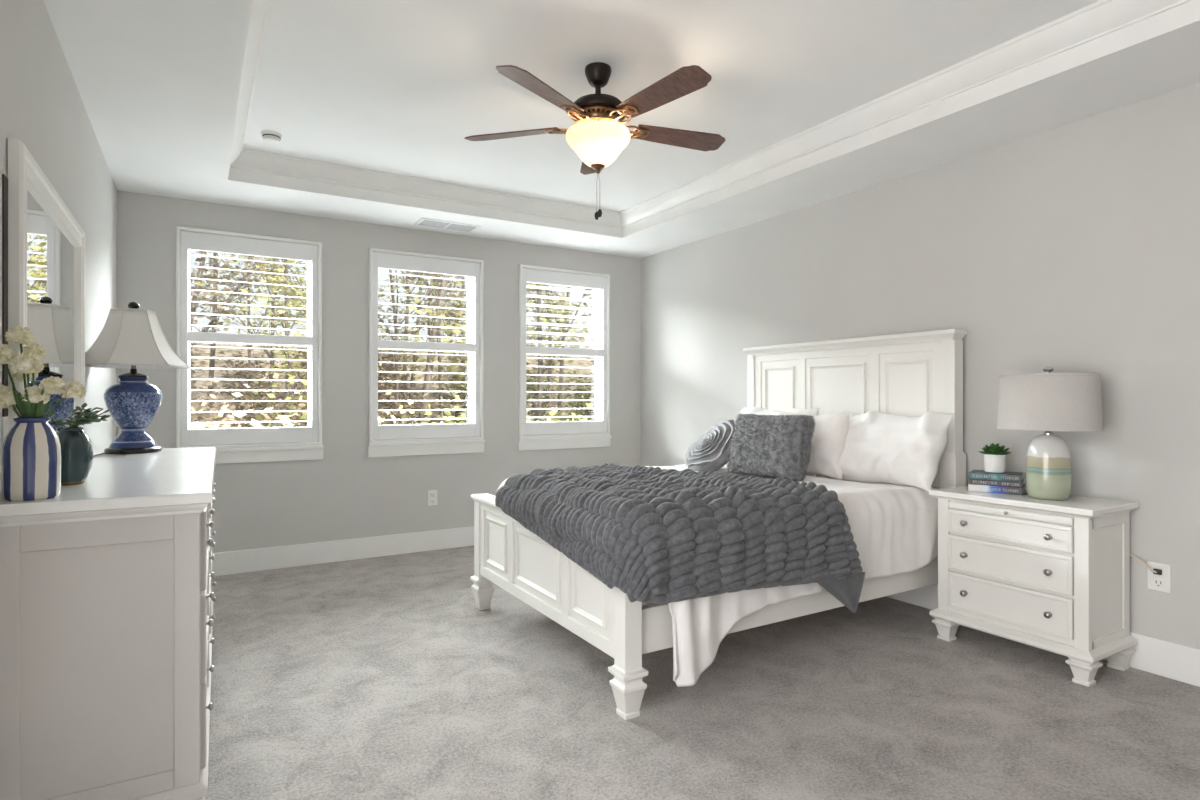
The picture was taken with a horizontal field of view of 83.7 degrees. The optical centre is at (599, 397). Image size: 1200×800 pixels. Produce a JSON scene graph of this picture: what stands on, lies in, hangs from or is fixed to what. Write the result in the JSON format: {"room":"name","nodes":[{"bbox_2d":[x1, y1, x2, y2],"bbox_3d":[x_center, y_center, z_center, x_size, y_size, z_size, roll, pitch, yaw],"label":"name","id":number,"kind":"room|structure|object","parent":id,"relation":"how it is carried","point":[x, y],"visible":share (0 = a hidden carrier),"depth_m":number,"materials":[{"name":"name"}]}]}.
{"room":"bedroom","nodes":[
{"label":"bedroom","id":0,"kind":"room"},
{"bbox_2d":[0,0,116,499],"bbox_3d":[-1.565,-0.208,1.597,0.150,2.856,6.550,0,0,-31],"label":"wall","id":1,"kind":"structure","parent":0,"point":[42,107],"depth_m":2.54,"materials":[{"name":"paint"}]},
{"bbox_2d":[117,191,640,552],"bbox_3d":[-1.399,-0.208,5.430,4.084,2.856,0.150,0,0,-31],"label":"wall","id":2,"kind":"structure","parent":0,"point":[347,493],"depth_m":5.08,"materials":[{"name":"paint"}]},
{"bbox_2d":[176,226,323,463],"bbox_3d":[-2.473,-0.347,4.762,0.926,1.598,0.190,0,0,-31],"label":"window","id":3,"kind":"structure","parent":2,"relation":"in","point":[263,452],"depth_m":4.71,"materials":[{"name":"paint"}]},
{"bbox_2d":[181,231,317,445],"bbox_3d":[-2.447,-0.400,4.717,0.854,1.439,0.072,0,0,-31],"label":"plantation shutter","id":4,"kind":"object","parent":3,"relation":"attached to","point":[189,240],"visible":1,"depth_m":4.68,"materials":[{"name":"paint"}]},
{"bbox_2d":[212,526,473,575],"bbox_3d":[-1.356,1.141,5.359,4.084,0.158,0.016,0,0,-31],"label":"baseboard","id":5,"kind":"structure","parent":2,"relation":"attached to","point":[269,558],"depth_m":4.99,"materials":[{"name":"paint"}]},
{"bbox_2d":[368,248,484,456],"bbox_3d":[-1.402,-0.347,5.405,0.936,1.598,0.190,0,0,-31],"label":"window","id":6,"kind":"structure","parent":2,"relation":"in","point":[423,446],"depth_m":5.39,"materials":[{"name":"paint"}]},
{"bbox_2d":[373,252,479,439],"bbox_3d":[-1.377,-0.400,5.361,0.864,1.439,0.072,0,0,-31],"label":"plantation shutter","id":7,"kind":"object","parent":6,"relation":"attached to","point":[380,260],"visible":1,"depth_m":5.33,"materials":[{"name":"paint"}]},
{"bbox_2d":[428,490,436,505],"bbox_3d":[-1.342,0.801,5.372,0.078,0.122,0.008,0,0,-31],"label":"wall outlet","id":8,"kind":"object","parent":2,"relation":"attached to","point":[432,494],"visible":1,"depth_m":5.37,"materials":[{"name":"plastic"}]},
{"bbox_2d":[518,264,611,450],"bbox_3d":[-0.336,-0.347,6.046,0.928,1.598,0.190,0,0,-31],"label":"window","id":9,"kind":"structure","parent":2,"relation":"in","point":[583,440],"depth_m":6.07,"materials":[{"name":"paint"}]},
{"bbox_2d":[522,268,606,434],"bbox_3d":[-0.310,-0.400,6.001,0.856,1.439,0.072,0,0,-31],"label":"plantation shutter","id":10,"kind":"object","parent":9,"relation":"attached to","point":[528,275],"visible":1,"depth_m":5.99,"materials":[{"name":"paint"}]},
{"bbox_2d":[43,0,1199,257],"bbox_3d":[0.249,-1.503,2.687,4.384,0.334,6.550,0,0,-31],"label":"ceiling","id":11,"kind":"structure","parent":0,"point":[399,87],"depth_m":3.13,"materials":[{"name":"paint"}]},
{"bbox_2d":[261,130,281,143],"bbox_3d":[-1.893,-1.497,3.861,0.112,0.048,0.112,0,0,-31],"label":"smoke detector","id":12,"kind":"object","parent":11,"relation":"attached to","point":[272,137],"visible":1,"depth_m":3.83,"materials":[{"name":"plastic"}]},
{"bbox_2d":[414,218,480,231],"bbox_3d":[-1.175,-1.331,5.168,0.460,0.014,0.210,0,0,-31],"label":"ceiling vent","id":13,"kind":"object","parent":11,"relation":"in","point":[427,222],"visible":1,"depth_m":5.14,"materials":[{"name":"metal"}]},
{"bbox_2d":[419,220,448,227],"bbox_3d":[-1.265,-1.325,5.114,0.196,0.004,0.154,0,0,-31],"label":"grille","id":14,"kind":"object","parent":13,"relation":"attached to","point":[429,223],"depth_m":5.09,"materials":[{"name":"metal"}]},
{"bbox_2d":[446,224,475,231],"bbox_3d":[-1.085,-1.326,5.222,0.196,0.002,0.154,0,0,-31],"label":"grille","id":15,"kind":"object","parent":13,"relation":"attached to","point":[459,227],"depth_m":5.21,"materials":[{"name":"metal"}]},
{"bbox_2d":[465,62,724,219],"bbox_3d":[0.026,-1.171,3.079,1.256,0.699,1.250,0,0,-31],"label":"ceiling fan","id":16,"kind":"object","parent":11,"relation":"hanging from","point":[598,134],"visible":1,"depth_m":2.99,"materials":[{"name":"brown wood"}]},
{"bbox_2d":[226,0,1199,237],"bbox_3d":[-0.006,-1.429,3.111,2.895,0.187,4.060,0,0,-31],"label":"trim","id":17,"kind":"structure","parent":11,"relation":"attached to","point":[1100,29],"depth_m":3.66,"materials":[{"name":"paint"}]},
{"bbox_2d":[205,546,1199,799],"bbox_3d":[0.249,1.280,2.687,4.484,0.120,6.650,0,0,-31],"label":"floor","id":18,"kind":"structure","parent":0,"point":[383,677],"depth_m":2.64,"materials":[{"name":"carpet"}]},
{"bbox_2d":[0,447,215,799],"bbox_3d":[-1.763,0.740,2.595,0.472,0.960,1.979,0,0,-30],"label":"dresser","id":19,"kind":"object","parent":18,"relation":"on","point":[107,616],"visible":1,"depth_m":1.77,"materials":[{"name":"paint"}]},
{"bbox_2d":[1,417,60,500],"bbox_3d":[-1.474,0.155,1.739,0.118,0.210,0.118,0,0,-31],"label":"striped vase","id":20,"kind":"object","parent":19,"relation":"on","point":[31,449],"visible":0.98,"depth_m":1.70,"materials":[{"name":"ceramic"}]},
{"bbox_2d":[0,326,86,417],"bbox_3d":[-1.476,-0.034,1.753,0.210,0.310,0.158,0,0,-31],"label":"bunch","id":21,"kind":"object","parent":20,"relation":"in","point":[33,402],"visible":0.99,"depth_m":1.72,"materials":[{"name":"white plant"}]},
{"bbox_2d":[2,138,84,445],"bbox_3d":[-1.888,-0.223,2.314,0.034,0.965,1.238,0,0,-31],"label":"framed mirror","id":22,"kind":"object","parent":19,"relation":"on","point":[43,243],"visible":0.64,"depth_m":2.13,"materials":[{"name":"mirror"}]},
{"bbox_2d":[27,186,76,431],"bbox_3d":[-1.903,-0.223,2.332,0.010,0.805,1.031,0,0,-31],"label":"mirror glass","id":23,"kind":"object","parent":22,"relation":"attached to","point":[51,244],"depth_m":2.30,"materials":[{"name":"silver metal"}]},
{"bbox_2d":[56,427,93,484],"bbox_3d":[-1.601,0.175,2.024,0.114,0.171,0.114,0,0,-31],"label":"vase","id":24,"kind":"object","parent":19,"relation":"on","point":[77,455],"visible":0.74,"depth_m":2.00,"materials":[{"name":"ceramic"}]},
{"bbox_2d":[43,403,110,427],"bbox_3d":[-1.582,0.063,2.041,0.174,0.097,0.184,0,0,7],"label":"sprigs","id":25,"kind":"object","parent":24,"relation":"in","point":[77,420],"visible":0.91,"depth_m":2.01,"materials":[{"name":"green plant"}]},
{"bbox_2d":[85,302,190,456],"bbox_3d":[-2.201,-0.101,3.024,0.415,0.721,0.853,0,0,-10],"label":"lamp","id":26,"kind":"object","parent":19,"relation":"on","point":[133,338],"visible":0.99,"depth_m":3.13,"materials":[{"name":"blue ceramic"}]},
{"bbox_2d":[470,329,967,719],"bbox_3d":[0.628,0.424,3.784,2.247,1.592,1.646,0,0,-31],"label":"bed","id":27,"kind":"object","parent":18,"relation":"on","point":[916,374],"visible":0.56,"depth_m":3.65,"materials":[{"name":"paint"}]},
{"bbox_2d":[642,602,655,606],"bbox_3d":[0.639,0.706,3.791,2.000,0.352,1.460,0,0,-31],"label":"mattress","id":28,"kind":"object","parent":27,"relation":"on","point":[649,603],"visible":0.02,"depth_m":2.67,"materials":[{"name":"fabric"}]},
{"bbox_2d":[685,419,734,471],"bbox_3d":[0.723,0.340,4.324,0.350,0.397,0.448,0,0,9],"label":"cushion","id":29,"kind":"object","parent":28,"relation":"on","point":[708,452],"visible":0.91,"depth_m":4.22,"materials":[{"name":"fabric"}]},
{"bbox_2d":[497,464,937,686],"bbox_3d":[0.610,0.785,3.749,1.914,0.678,1.740,0,0,-31],"label":"sheet","id":30,"kind":"object","parent":28,"relation":"on","point":[894,527],"visible":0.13,"depth_m":3.21,"materials":[{"name":"fabric"}]},
{"bbox_2d":[495,463,865,612],"bbox_3d":[0.300,0.674,3.304,1.374,0.615,1.428,0,0,-31],"label":"throw blanket","id":31,"kind":"object","parent":30,"relation":"on","point":[656,535],"visible":1,"depth_m":2.76,"materials":[{"name":"grey fabric"}]},
{"bbox_2d":[727,412,815,481],"bbox_3d":[0.983,0.280,3.898,0.268,0.391,0.567,0,0,-31],"label":"cushion","id":32,"kind":"object","parent":30,"relation":"on","point":[768,446],"visible":0.98,"depth_m":3.77,"materials":[{"name":"grey fabric"}]},
{"bbox_2d":[740,406,818,415],"bbox_3d":[1.149,0.271,4.574,0.301,0.422,0.714,0,0,-31],"label":"bed pillow","id":33,"kind":"object","parent":30,"relation":"on","point":[756,410],"visible":0.09,"depth_m":4.54,"materials":[{"name":"fabric"}]},
{"bbox_2d":[771,409,849,479],"bbox_3d":[1.240,0.271,4.071,0.214,0.395,0.602,0,0,-31],"label":"bed pillow","id":34,"kind":"object","parent":30,"relation":"on","point":[827,444],"visible":0.38,"depth_m":3.87,"materials":[{"name":"fabric"}]},
{"bbox_2d":[816,411,953,491],"bbox_3d":[1.584,0.283,3.790,0.352,0.420,0.741,0,0,-31],"label":"bed pillow","id":35,"kind":"object","parent":30,"relation":"on","point":[880,447],"visible":0.81,"depth_m":3.63,"materials":[{"name":"fabric"}]},
{"bbox_2d":[929,486,1138,686],"bbox_3d":[2.048,0.844,3.212,0.436,0.752,0.729,0,0,-31],"label":"nightstand","id":36,"kind":"object","parent":18,"relation":"on","point":[1053,576],"visible":1,"depth_m":3.01,"materials":[{"name":"paint"}]},
{"bbox_2d":[968,484,1025,494],"bbox_3d":[1.988,0.450,3.357,0.232,0.036,0.156,0,0,37],"label":"book","id":37,"kind":"object","parent":36,"relation":"on","point":[971,487],"visible":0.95,"depth_m":3.30,"materials":[{"name":"paper"}]},
{"bbox_2d":[969,479,1024,487],"bbox_3d":[1.988,0.419,3.357,0.226,0.026,0.151,0,0,37],"label":"book","id":38,"kind":"object","parent":37,"relation":"on","point":[971,481],"visible":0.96,"depth_m":3.30,"materials":[{"name":"paper"}]},
{"bbox_2d":[969,470,1023,481],"bbox_3d":[1.986,0.389,3.357,0.224,0.034,0.151,0,0,37],"label":"book","id":39,"kind":"object","parent":38,"relation":"on","point":[974,474],"visible":0.99,"depth_m":3.30,"materials":[{"name":"paper"}]},
{"bbox_2d":[978,442,1010,472],"bbox_3d":[1.985,0.297,3.363,0.149,0.150,0.139,0,0,-31],"label":"potted succulent","id":40,"kind":"object","parent":39,"relation":"on","point":[994,454],"visible":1,"depth_m":3.33,"materials":[{"name":"white ceramic"}]},
{"bbox_2d":[984,454,1005,472],"bbox_3d":[1.981,0.327,3.363,0.097,0.090,0.097,0,0,-31],"label":"pot","id":41,"kind":"object","parent":40,"relation":"on","point":[993,463],"depth_m":3.32,"materials":[{"name":"white ceramic"}]},
{"bbox_2d":[949,501,1073,524],"bbox_3d":[1.884,0.533,3.114,0.033,0.030,0.553,0,0,-31],"label":"drawer","id":42,"kind":"object","parent":36,"relation":"on","point":[980,509],"depth_m":3.09,"materials":[{"name":"white wood"}]},
{"bbox_2d":[997,367,1103,499],"bbox_3d":[2.093,0.161,3.128,0.414,0.615,0.414,0,0,-31],"label":"table lamp","id":43,"kind":"object","parent":36,"relation":"on","point":[1048,402],"visible":1,"depth_m":3.02,"materials":[{"name":"fabric"}]},
{"bbox_2d":[641,83,1199,648],"bbox_3d":[2.064,-0.208,3.778,0.150,2.856,6.550,0,0,-31],"label":"wall","id":44,"kind":"structure","parent":0,"point":[1074,247],"depth_m":3.44,"materials":[{"name":"paint"}]},
{"bbox_2d":[886,584,1199,686],"bbox_3d":[1.997,1.141,3.728,0.016,0.158,6.234,0,0,-31],"label":"baseboard","id":45,"kind":"structure","parent":44,"relation":"attached to","point":[1179,662],"depth_m":2.95,"materials":[{"name":"paint"}]},
{"bbox_2d":[1130,554,1161,574],"bbox_3d":[2.387,0.647,3.041,0.044,0.258,0.254,0,0,-31],"label":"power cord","id":46,"kind":"object","parent":44,"relation":"attached to","point":[1155,571],"visible":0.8,"depth_m":2.95,"materials":[{"name":"white plastic"}]},
{"bbox_2d":[1147,561,1170,592],"bbox_3d":[2.465,0.791,2.956,0.008,0.122,0.084,0,0,-31],"label":"wall outlet","id":47,"kind":"object","parent":44,"relation":"attached to","point":[1162,583],"visible":1,"depth_m":2.95,"materials":[{"name":"plastic"}]},
{"bbox_2d":[1153,567,1163,575],"bbox_3d":[2.464,0.765,2.955,0.004,0.034,0.040,0,0,-31],"label":"socket","id":48,"kind":"object","parent":47,"relation":"attached to","point":[1161,568],"depth_m":2.95,"materials":[{"name":"plastic"}]},
{"bbox_2d":[1153,578,1163,587],"bbox_3d":[2.464,0.817,2.955,0.004,0.034,0.040,0,0,-31],"label":"socket","id":49,"kind":"object","parent":47,"relation":"attached to","point":[1157,582],"depth_m":2.95,"materials":[{"name":"plastic"}]},
{"label":"outside","id":50,"kind":"structure","parent":0,"visible":0},
{"bbox_2d":[191,342,594,427],"bbox_3d":[-4.396,-0.441,36.441,90.000,9.094,53.000,0,0,-31],"label":"ground","id":51,"kind":"structure","parent":50,"point":[202,350],"depth_m":35.97,"materials":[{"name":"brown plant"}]},
{"bbox_2d":[190,342,206,396],"bbox_3d":[-15.726,-1.154,24.446,2.921,4.472,3.086,0,0,43],"label":"shrub","id":52,"kind":"object","parent":51,"relation":"on","point":[197,350],"visible":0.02,"depth_m":24.73,"materials":[{"name":"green plant"}]},
{"bbox_2d":[190,251,235,331],"bbox_3d":[-11.867,-4.530,20.107,3.653,13.971,3.804,0,0,-33],"label":"tree","id":53,"kind":"object","parent":51,"relation":"on","point":[202,264],"visible":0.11,"depth_m":20.02,"materials":[{"name":"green plant"}]},
{"bbox_2d":[190,382,235,428],"bbox_3d":[-6.785,1.558,9.318,2.815,4.310,2.975,0,0,-12],"label":"shrub","id":54,"kind":"object","parent":51,"relation":"on","point":[202,426],"visible":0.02,"depth_m":10.08,"materials":[{"name":"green plant"}]},
{"bbox_2d":[190,361,260,428],"bbox_3d":[-7.957,1.159,12.691,2.968,4.301,2.809,0,0,-9],"label":"shrub","id":55,"kind":"object","parent":51,"relation":"on","point":[204,416],"visible":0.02,"depth_m":13.20,"materials":[{"name":"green plant"}]},
{"bbox_2d":[190,252,279,414],"bbox_3d":[-8.987,-3.495,14.889,3.617,13.287,3.474,0,0,-18],"label":"tree","id":56,"kind":"object","parent":51,"relation":"on","point":[223,306],"visible":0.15,"depth_m":15.15,"materials":[{"name":"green plant"}]},
{"bbox_2d":[193,376,277,427],"bbox_3d":[-9.546,1.129,17.492,2.224,3.405,2.350,0,0,-37],"label":"shrub","id":57,"kind":"object","parent":51,"relation":"on","point":[258,406],"visible":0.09,"depth_m":17.54,"materials":[{"name":"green plant"}]},
{"bbox_2d":[206,252,271,427],"bbox_3d":[-12.496,-5.321,22.585,3.643,13.931,3.793,0,0,34],"label":"tree","id":58,"kind":"object","parent":51,"relation":"on","point":[212,350],"visible":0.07,"depth_m":22.70,"materials":[{"name":"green plant"}]},
{"bbox_2d":[208,333,285,427],"bbox_3d":[-11.510,-0.064,22.281,2.810,4.071,2.659,0,0,-34],"label":"shrub","id":59,"kind":"object","parent":51,"relation":"on","point":[240,373],"visible":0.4,"depth_m":22.06,"materials":[{"name":"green plant"}]},
{"bbox_2d":[190,365,306,428],"bbox_3d":[-5.759,1.579,10.521,2.964,4.294,2.805,0,0,-28],"label":"shrub","id":60,"kind":"object","parent":51,"relation":"on","point":[276,375],"visible":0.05,"depth_m":10.27,"materials":[{"name":"beige plant"}]},
{"bbox_2d":[192,252,306,425],"bbox_3d":[-9.921,-3.575,19.530,3.991,12.169,4.939,0,0,-26],"label":"tree","id":61,"kind":"object","parent":51,"relation":"on","point":[271,356],"visible":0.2,"depth_m":19.65,"materials":[{"name":"green plant"}]},
{"bbox_2d":[204,386,306,428],"bbox_3d":[-6.191,1.516,13.139,2.941,3.646,2.641,0,0,19],"label":"shrub","id":62,"kind":"object","parent":51,"relation":"on","point":[304,416],"visible":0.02,"depth_m":12.94,"materials":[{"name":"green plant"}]},
{"bbox_2d":[218,255,301,377],"bbox_3d":[-12.244,-3.939,24.081,3.588,10.900,4.421,0,0,-10],"label":"tree","id":63,"kind":"object","parent":51,"relation":"on","point":[248,297],"visible":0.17,"depth_m":23.90,"materials":[{"name":"green plant"}]},
{"bbox_2d":[240,256,306,423],"bbox_3d":[-7.974,-2.184,17.374,3.689,10.632,4.079,0,0,41],"label":"tree","id":64,"kind":"object","parent":51,"relation":"on","point":[286,293],"visible":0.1,"depth_m":16.89,"materials":[{"name":"green plant"}]},
{"bbox_2d":[268,283,306,329],"bbox_3d":[-10.280,-4.444,25.026,3.721,11.859,4.158,0,0,35],"label":"tree","id":65,"kind":"object","parent":51,"relation":"on","point":[302,283],"visible":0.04,"depth_m":25.04,"materials":[{"name":"green plant"}]},
{"bbox_2d":[289,329,306,422],"bbox_3d":[-10.021,-0.500,24.453,2.875,4.402,3.038,0,0,-19],"label":"shrub","id":66,"kind":"object","parent":51,"relation":"on","point":[303,355],"visible":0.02,"depth_m":23.91,"materials":[{"name":"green plant"}]},
{"bbox_2d":[236,257,385,404],"bbox_3d":[-5.128,-1.348,13.059,3.483,9.770,3.050,0,0,-22],"label":"tree","id":67,"kind":"object","parent":51,"relation":"on","point":[282,281],"visible":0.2,"depth_m":12.25,"materials":[{"name":"green plant"}]},
{"bbox_2d":[254,259,381,322],"bbox_3d":[-8.077,-4.197,19.755,4.828,13.767,4.320,0,0,-33],"label":"tree","id":68,"kind":"object","parent":51,"relation":"on","point":[258,280],"visible":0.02,"depth_m":18.63,"materials":[{"name":"green plant"}]},
{"bbox_2d":[276,371,383,425],"bbox_3d":[-6.895,1.098,16.945,2.813,4.075,2.662,0,0,22],"label":"shrub","id":69,"kind":"object","parent":51,"relation":"on","point":[280,387],"visible":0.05,"depth_m":16.44,"materials":[{"name":"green plant"}]},
{"bbox_2d":[283,389,426,426],"bbox_3d":[-4.276,1.736,11.309,2.459,3.765,2.599,0,0,-43],"label":"shrub","id":70,"kind":"object","parent":51,"relation":"on","point":[387,393],"visible":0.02,"depth_m":11.37,"materials":[{"name":"green plant"}]},
{"bbox_2d":[378,313,412,402],"bbox_3d":[-9.531,-1.562,29.411,2.870,4.394,3.033,0,0,-31],"label":"shrub","id":71,"kind":"object","parent":51,"relation":"on","point":[390,366],"visible":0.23,"depth_m":29.17,"materials":[{"name":"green plant"}]},
{"bbox_2d":[378,270,424,424],"bbox_3d":[-6.873,-3.763,22.650,3.388,12.444,3.254,0,0,-21],"label":"tree","id":72,"kind":"object","parent":51,"relation":"on","point":[407,272],"visible":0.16,"depth_m":22.44,"materials":[{"name":"beige plant"}]},
{"bbox_2d":[378,357,438,424],"bbox_3d":[-6.181,0.737,20.204,2.682,3.886,2.538,0,0,-22],"label":"shrub","id":73,"kind":"object","parent":51,"relation":"on","point":[388,406],"visible":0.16,"depth_m":20.13,"materials":[{"name":"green plant"}]},
{"bbox_2d":[378,269,466,422],"bbox_3d":[-5.666,-2.192,18.264,3.669,10.462,3.283,0,0,40],"label":"tree","id":74,"kind":"object","parent":51,"relation":"on","point":[397,385],"visible":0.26,"depth_m":18.28,"materials":[{"name":"green plant"}]},
{"bbox_2d":[378,369,467,424],"bbox_3d":[-4.063,1.471,15.171,2.963,4.293,2.804,0,0,34],"label":"shrub","id":75,"kind":"object","parent":51,"relation":"on","point":[400,422],"visible":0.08,"depth_m":14.90,"materials":[{"name":"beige plant"}]},
{"bbox_2d":[378,389,467,424],"bbox_3d":[-2.760,1.768,11.683,3.101,3.844,2.784,0,0,31],"label":"shrub","id":76,"kind":"object","parent":51,"relation":"on","point":[457,397],"visible":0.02,"depth_m":11.69,"materials":[{"name":"green plant"}]},
{"bbox_2d":[409,272,452,418],"bbox_3d":[-6.767,-4.835,26.429,3.219,12.311,3.352,0,0,27],"label":"tree","id":77,"kind":"object","parent":51,"relation":"on","point":[417,322],"visible":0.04,"depth_m":26.45,"materials":[{"name":"beige plant"}]},
{"bbox_2d":[405,272,466,424],"bbox_3d":[-3.289,-3.702,14.818,3.837,14.675,3.995,0,0,-18],"label":"tree","id":78,"kind":"object","parent":51,"relation":"on","point":[443,282],"visible":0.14,"depth_m":14.38,"materials":[{"name":"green plant"}]},
{"bbox_2d":[410,271,466,420],"bbox_3d":[-6.153,-4.136,23.547,4.567,13.107,5.012,0,0,-14],"label":"tree","id":79,"kind":"object","parent":51,"relation":"on","point":[435,280],"visible":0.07,"depth_m":23.33,"materials":[{"name":"green plant"}]},
{"bbox_2d":[420,354,467,423],"bbox_3d":[-4.222,0.523,21.939,3.136,3.888,2.816,0,0,-6],"label":"shrub","id":80,"kind":"object","parent":51,"relation":"on","point":[461,394],"visible":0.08,"depth_m":21.62,"materials":[{"name":"green plant"}]},
{"bbox_2d":[442,276,467,361],"bbox_3d":[-3.825,-2.690,19.053,3.017,11.537,3.141,0,0,-12],"label":"tree","id":81,"kind":"object","parent":51,"relation":"on","point":[462,277],"visible":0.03,"depth_m":18.73,"materials":[{"name":"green plant"}]},
{"bbox_2d":[442,334,467,390],"bbox_3d":[-6.640,-1.577,32.188,2.851,4.131,2.698,0,0,-16],"label":"shrub","id":82,"kind":"object","parent":51,"relation":"on","point":[462,361],"visible":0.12,"depth_m":31.83,"materials":[{"name":"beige plant"}]},
{"bbox_2d":[443,357,467,408],"bbox_3d":[-5.009,0.147,26.826,2.639,3.644,2.939,0,0,-3],"label":"shrub","id":83,"kind":"object","parent":51,"relation":"on","point":[460,379],"visible":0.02,"depth_m":26.65,"materials":[{"name":"green plant"}]},
{"bbox_2d":[447,277,466,336],"bbox_3d":[-4.545,-4.298,27.851,4.208,12.128,4.653,0,0,-22],"label":"tree","id":84,"kind":"object","parent":51,"relation":"on","point":[452,277],"visible":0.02,"depth_m":26.89,"materials":[{"name":"green plant"}]},
{"bbox_2d":[408,273,530,403],"bbox_3d":[-2.160,-2.085,15.044,3.995,11.513,4.417,0,0,7],"label":"tree","id":85,"kind":"object","parent":51,"relation":"on","point":[447,331],"visible":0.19,"depth_m":14.54,"materials":[{"name":"green plant"}]},
{"bbox_2d":[443,377,562,423],"bbox_3d":[-2.663,1.379,17.016,3.151,4.566,2.982,0,0,-40],"label":"shrub","id":86,"kind":"object","parent":51,"relation":"on","point":[552,390],"visible":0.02,"depth_m":16.92,"materials":[{"name":"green plant"}]},
{"bbox_2d":[526,283,559,345],"bbox_3d":[-3.698,-3.711,28.372,3.997,11.399,3.577,0,0,23],"label":"tree","id":87,"kind":"object","parent":51,"relation":"on","point":[534,283],"visible":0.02,"depth_m":28.47,"materials":[{"name":"green plant"}]},
{"bbox_2d":[526,362,567,421],"bbox_3d":[-2.833,-0.095,29.841,2.636,3.268,2.367,0,0,12],"label":"shrub","id":88,"kind":"object","parent":51,"relation":"on","point":[531,395],"visible":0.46,"depth_m":29.61,"materials":[{"name":"green plant"}]},
{"bbox_2d":[526,284,570,343],"bbox_3d":[-2.920,-4.291,24.577,4.786,13.597,4.267,0,0,-15],"label":"tree","id":89,"kind":"object","parent":51,"relation":"on","point":[545,309],"visible":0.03,"depth_m":25.26,"materials":[{"name":"green plant"}]},
{"bbox_2d":[532,285,570,421],"bbox_3d":[-1.823,-5.896,31.530,4.087,15.012,3.926,0,0,17],"label":"tree","id":90,"kind":"object","parent":51,"relation":"on","point":[560,389],"visible":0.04,"depth_m":30.74,"materials":[{"name":"beige plant"}]},
{"bbox_2d":[526,282,582,418],"bbox_3d":[-1.726,-2.762,18.833,3.945,12.028,4.882,0,0,40],"label":"tree","id":91,"kind":"object","parent":51,"relation":"on","point":[549,378],"visible":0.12,"depth_m":18.70,"materials":[{"name":"green plant"}]},
{"bbox_2d":[526,283,592,421],"bbox_3d":[-1.875,-3.098,17.032,4.282,13.717,4.890,0,0,-41],"label":"tree","id":92,"kind":"object","parent":51,"relation":"on","point":[541,370],"visible":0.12,"depth_m":17.18,"materials":[{"name":"green plant"}]},
{"bbox_2d":[526,398,592,421],"bbox_3d":[-0.977,1.865,12.264,3.026,3.751,2.717,0,0,-31],"label":"shrub","id":93,"kind":"object","parent":51,"relation":"on","point":[552,412],"visible":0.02,"depth_m":12.24,"materials":[{"name":"green plant"}]},
{"bbox_2d":[532,402,587,421],"bbox_3d":[-1.234,1.592,19.641,2.469,3.061,2.217,0,0,6],"label":"shrub","id":94,"kind":"object","parent":51,"relation":"on","point":[575,404],"visible":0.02,"depth_m":19.69,"materials":[{"name":"green plant"}]},
{"bbox_2d":[554,363,594,421],"bbox_3d":[-0.275,0.682,23.836,2.846,3.930,3.170,0,0,9],"label":"shrub","id":95,"kind":"object","parent":51,"relation":"on","point":[590,412],"visible":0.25,"depth_m":23.70,"materials":[{"name":"green plant"}]},
{"bbox_2d":[574,290,594,377],"bbox_3d":[0.027,-1.958,16.340,2.986,11.417,3.108,0,0,-10],"label":"tree","id":96,"kind":"object","parent":51,"relation":"on","point":[582,337],"visible":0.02,"depth_m":15.85,"materials":[{"name":"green plant"}]},
{"bbox_2d":[579,293,592,333],"bbox_3d":[0.271,-3.847,23.094,3.425,13.100,3.566,0,0,18],"label":"tree","id":97,"kind":"object","parent":51,"relation":"on","point":[584,303],"visible":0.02,"depth_m":22.68,"materials":[{"name":"beige plant"}]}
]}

